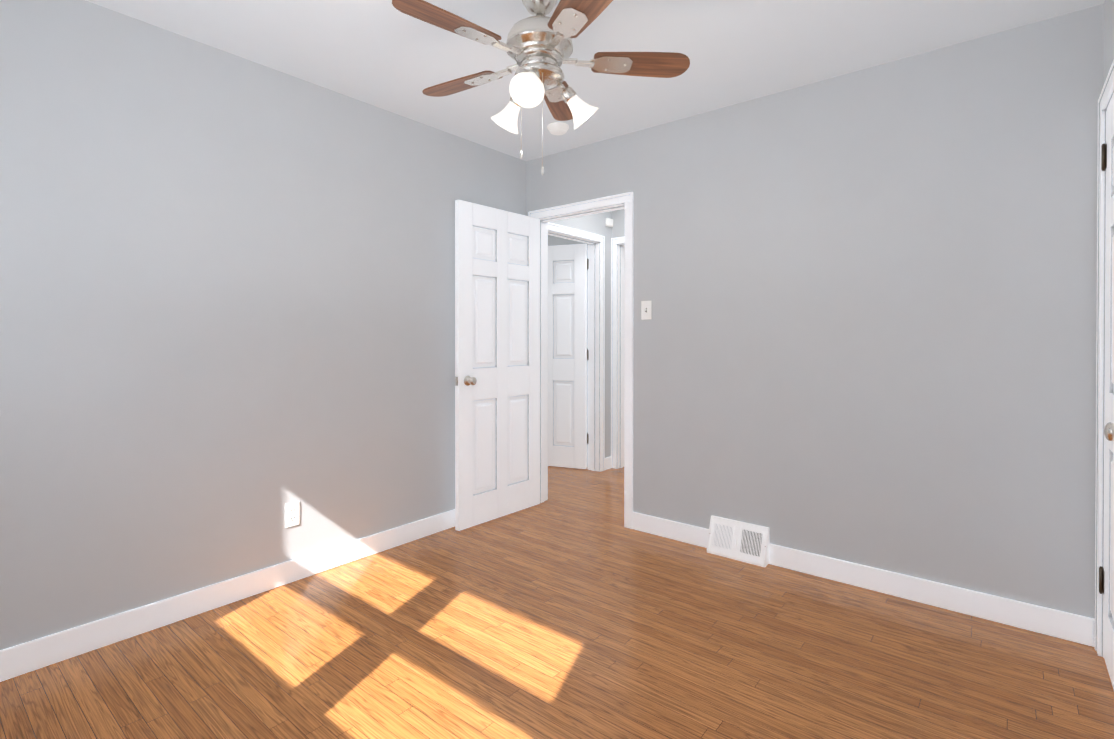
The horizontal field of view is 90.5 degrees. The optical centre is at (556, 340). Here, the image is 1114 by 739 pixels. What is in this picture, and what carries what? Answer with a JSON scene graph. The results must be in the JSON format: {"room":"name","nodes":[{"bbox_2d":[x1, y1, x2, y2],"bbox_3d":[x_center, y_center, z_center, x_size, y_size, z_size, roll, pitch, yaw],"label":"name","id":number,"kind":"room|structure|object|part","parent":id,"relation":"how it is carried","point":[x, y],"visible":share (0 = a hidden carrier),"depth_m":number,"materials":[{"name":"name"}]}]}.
{"room":"empty bedroom","nodes":[
{"label":"empty bedroom","id":0,"kind":"room"},
{"bbox_2d":[0,0,525,649],"bbox_3d":[-1.321,-0.058,2.855,0.220,2.520,3.440,0,0,39],"label":"wall","id":1,"kind":"structure","parent":0,"point":[226,306],"depth_m":2.40,"materials":[{"name":"grey paint"}]},
{"bbox_2d":[0,509,454,681],"bbox_3d":[-1.229,1.128,2.787,0.018,0.108,3.200,0,0,39],"label":"baseboard","id":2,"kind":"structure","parent":1,"relation":"attached to","point":[29,656],"depth_m":2.38,"materials":[{"name":"white paint"}]},
{"bbox_2d":[285,501,299,527],"bbox_3d":[-1.298,0.854,2.709,0.008,0.115,0.070,0,0,39],"label":"electrical outlet plate","id":3,"kind":"object","parent":1,"relation":"attached to","point":[292,514],"visible":1,"depth_m":2.71,"materials":[{"name":"white plastic"}]},
{"bbox_2d":[0,466,1113,738],"bbox_3d":[0.081,1.196,5.527,7.780,0.060,9.500,0,0,39],"label":"floor","id":4,"kind":"structure","parent":0,"point":[570,608],"depth_m":2.05,"materials":[{"name":"brown wood"}]},
{"bbox_2d":[548,235,587,251],"bbox_3d":[-0.589,-0.077,5.885,2.480,2.520,0.120,0,0,39],"label":"wall","id":5,"kind":"structure","parent":0,"point":[554,241],"depth_m":5.29,"materials":[{"name":"grey paint"}]},
{"bbox_2d":[548,244,588,468],"bbox_3d":[-0.074,0.142,5.106,0.755,2.028,0.164,0,0,21],"label":"door","id":6,"kind":"structure","parent":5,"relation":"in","point":[567,356],"depth_m":5.02,"materials":[{"name":"white paint"}]},
{"bbox_3d":[0.270,0.099,4.997,0.036,1.680,0.013,0,0,21],"label":"far door hinges","id":7,"kind":"part","parent":6,"relation":"part of","materials":[{"name":"black metal"}]},
{"bbox_2d":[550,211,611,457],"bbox_3d":[0.092,-0.069,4.664,0.120,2.520,1.150,0,0,39],"label":"wall","id":8,"kind":"structure","parent":0,"point":[594,223],"depth_m":5.01,"materials":[{"name":"grey paint"}]},
{"bbox_2d":[548,222,604,471],"bbox_3d":[0.093,0.118,4.666,0.154,2.106,0.871,0,0,39],"label":"door frame","id":9,"kind":"structure","parent":8,"relation":"attached to","point":[596,349],"depth_m":4.94,"materials":[{"name":"white paint"}]},
{"bbox_2d":[605,456,611,469],"bbox_3d":[0.358,1.099,7.508,5.500,0.108,5.880,0,0,39],"label":"baseboard","id":10,"kind":"structure","parent":8,"relation":"attached to","point":[608,462],"depth_m":5.01,"materials":[{"name":"white paint"}]},
{"bbox_2d":[606,218,612,226],"bbox_3d":[0.476,-1.071,5.009,0.030,0.070,0.090,0,0,39],"label":"box","id":11,"kind":"object","parent":8,"relation":"attached to","point":[609,222],"visible":0.98,"depth_m":4.98,"materials":[{"name":"white plastic"}]},
{"bbox_2d":[86,0,1104,160],"bbox_3d":[0.081,-1.344,5.511,7.780,0.060,9.500,0,0,39],"label":"ceiling","id":12,"kind":"structure","parent":0,"point":[387,55],"depth_m":2.41,"materials":[{"name":"paint"}]},
{"bbox_2d":[392,0,689,174],"bbox_3d":[-0.097,-0.937,2.003,1.050,0.712,1.055,0,0,39],"label":"fan","id":13,"kind":"object","parent":12,"relation":"hanging from","point":[537,47],"visible":1,"depth_m":1.95,"materials":[{"name":"brown wood"}]},
{"bbox_3d":[-0.348,-1.016,1.757,0.361,0.006,0.134,0,11,-41],"label":"blade","id":14,"kind":"part","parent":13,"relation":"part of","materials":[{"name":"brown wood"}]},
{"bbox_3d":[-0.385,-1.019,2.197,0.361,0.006,0.134,0,11,31],"label":"blade","id":15,"kind":"part","parent":13,"relation":"part of","materials":[{"name":"brown wood"}]},
{"bbox_3d":[-0.188,-0.851,2.113,0.123,0.124,0.118,0,0,39],"label":"lamp shade","id":16,"kind":"part","parent":13,"relation":"part of","materials":[{"name":"white glass"}]},
{"bbox_3d":[-0.091,-0.849,1.833,0.111,0.124,0.121,0,0,39],"label":"lamp shade","id":17,"kind":"part","parent":13,"relation":"part of","materials":[{"name":"white glass"}]},
{"bbox_3d":[-0.089,-0.784,1.957,0.097,0.407,0.026,0,0,39],"label":"chain","id":18,"kind":"part","parent":13,"relation":"part of","materials":[{"name":"silver metal"}]},
{"label":"blade","id":19,"kind":"part","parent":13,"relation":"part of","materials":[{"name":"brown wood"}]},
{"bbox_3d":[0.082,-1.016,1.656,0.134,0.006,0.361,12,-4,-22],"label":"blade","id":20,"kind":"part","parent":13,"relation":"part of","materials":[{"name":"brown wood"}]},
{"bbox_3d":[0.103,-0.851,2.053,0.110,0.124,0.120,0,0,39],"label":"lamp shade","id":21,"kind":"part","parent":13,"relation":"part of","materials":[{"name":"white glass"}]},
{"bbox_3d":[0.311,-1.018,2.033,0.361,0.006,0.134,0,-11,-5],"label":"blade","id":22,"kind":"part","parent":13,"relation":"part of","materials":[{"name":"brown wood"}]},
{"bbox_2d":[547,122,568,134],"bbox_3d":[0.007,-1.282,3.350,0.132,0.038,0.132,0,0,39],"label":"smoke detector","id":23,"kind":"object","parent":12,"relation":"attached to","point":[557,128],"visible":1,"depth_m":3.31,"materials":[{"name":"white plastic"}]},
{"bbox_2d":[612,209,624,237],"bbox_3d":[0.920,-0.070,4.807,1.220,2.520,0.120,0,0,39],"label":"wall","id":24,"kind":"structure","parent":0,"point":[618,227],"depth_m":5.02,"materials":[{"name":"grey paint"}]},
{"bbox_2d":[611,236,624,468],"bbox_3d":[0.879,0.117,4.842,0.871,2.106,0.154,0,0,39],"label":"trim","id":25,"kind":"structure","parent":24,"relation":"attached to","point":[617,331],"depth_m":5.05,"materials":[{"name":"white paint"}]},
{"bbox_2d":[526,4,1103,618],"bbox_3d":[0.976,-0.060,3.122,3.000,2.520,0.120,0,0,39],"label":"wall","id":26,"kind":"structure","parent":0,"point":[866,334],"depth_m":2.58,"materials":[{"name":"grey paint"}]},
{"bbox_2d":[528,192,632,528],"bbox_3d":[0.179,0.123,3.774,0.871,2.106,0.154,0,0,39],"label":"door frame","id":27,"kind":"structure","parent":26,"relation":"attached to","point":[545,216],"depth_m":3.60,"materials":[{"name":"white paint"}]},
{"bbox_2d":[455,200,539,530],"bbox_3d":[-0.376,0.151,3.659,0.164,2.028,0.741,0,0,41],"label":"door","id":28,"kind":"structure","parent":27,"relation":"attached to","point":[497,363],"depth_m":3.61,"materials":[{"name":"white paint"}]},
{"bbox_3d":[-0.582,0.248,3.421,0.164,0.066,0.109,0,0,41],"label":"knob","id":29,"kind":"part","parent":28,"relation":"part of","materials":[{"name":"silver metal"}]},
{"bbox_2d":[641,301,650,319],"bbox_3d":[0.544,-0.187,3.383,0.070,0.115,0.021,0,0,39],"label":"switch plate","id":30,"kind":"object","parent":26,"relation":"attached to","point":[645,310],"visible":1,"depth_m":3.38,"materials":[{"name":"white plastic"}]},
{"bbox_2d":[632,512,708,547],"bbox_3d":[0.673,1.125,3.289,0.517,0.108,0.014,0,0,39],"label":"baseboard","id":31,"kind":"structure","parent":26,"relation":"attached to","point":[674,530],"depth_m":3.28,"materials":[{"name":"white paint"}]},
{"bbox_2d":[707,515,768,566],"bbox_3d":[0.980,1.086,2.999,0.320,0.191,0.075,0,0,39],"label":"air vent","id":32,"kind":"object","parent":26,"relation":"in","point":[739,541],"visible":0.98,"depth_m":2.98,"materials":[{"name":"white metal"}]},
{"bbox_2d":[1103,0,1113,85],"bbox_3d":[1.153,-0.046,0.833,0.170,2.520,3.440,0,0,39],"label":"wall","id":33,"kind":"structure","parent":0,"point":[1108,53],"depth_m":2.02,"materials":[{"name":"grey paint"}]},
{"bbox_2d":[1095,60,1113,657],"bbox_3d":[1.848,0.136,1.738,0.137,2.106,0.871,0,0,39],"label":"door frame","id":34,"kind":"structure","parent":33,"relation":"attached to","point":[1106,96],"depth_m":2.07,"materials":[{"name":"white paint"}]},
{"bbox_2d":[1099,95,1113,688],"bbox_3d":[1.799,0.163,1.783,0.100,2.028,0.755,0,0,39],"label":"closet door","id":35,"kind":"structure","parent":33,"relation":"in","point":[1106,580],"depth_m":1.97,"materials":[{"name":"white paint"}]},
{"bbox_3d":[1.593,0.260,1.535,0.094,0.066,0.109,0,0,39],"label":"knob","id":36,"kind":"part","parent":35,"relation":"part of","materials":[{"name":"silver metal"}]}
]}

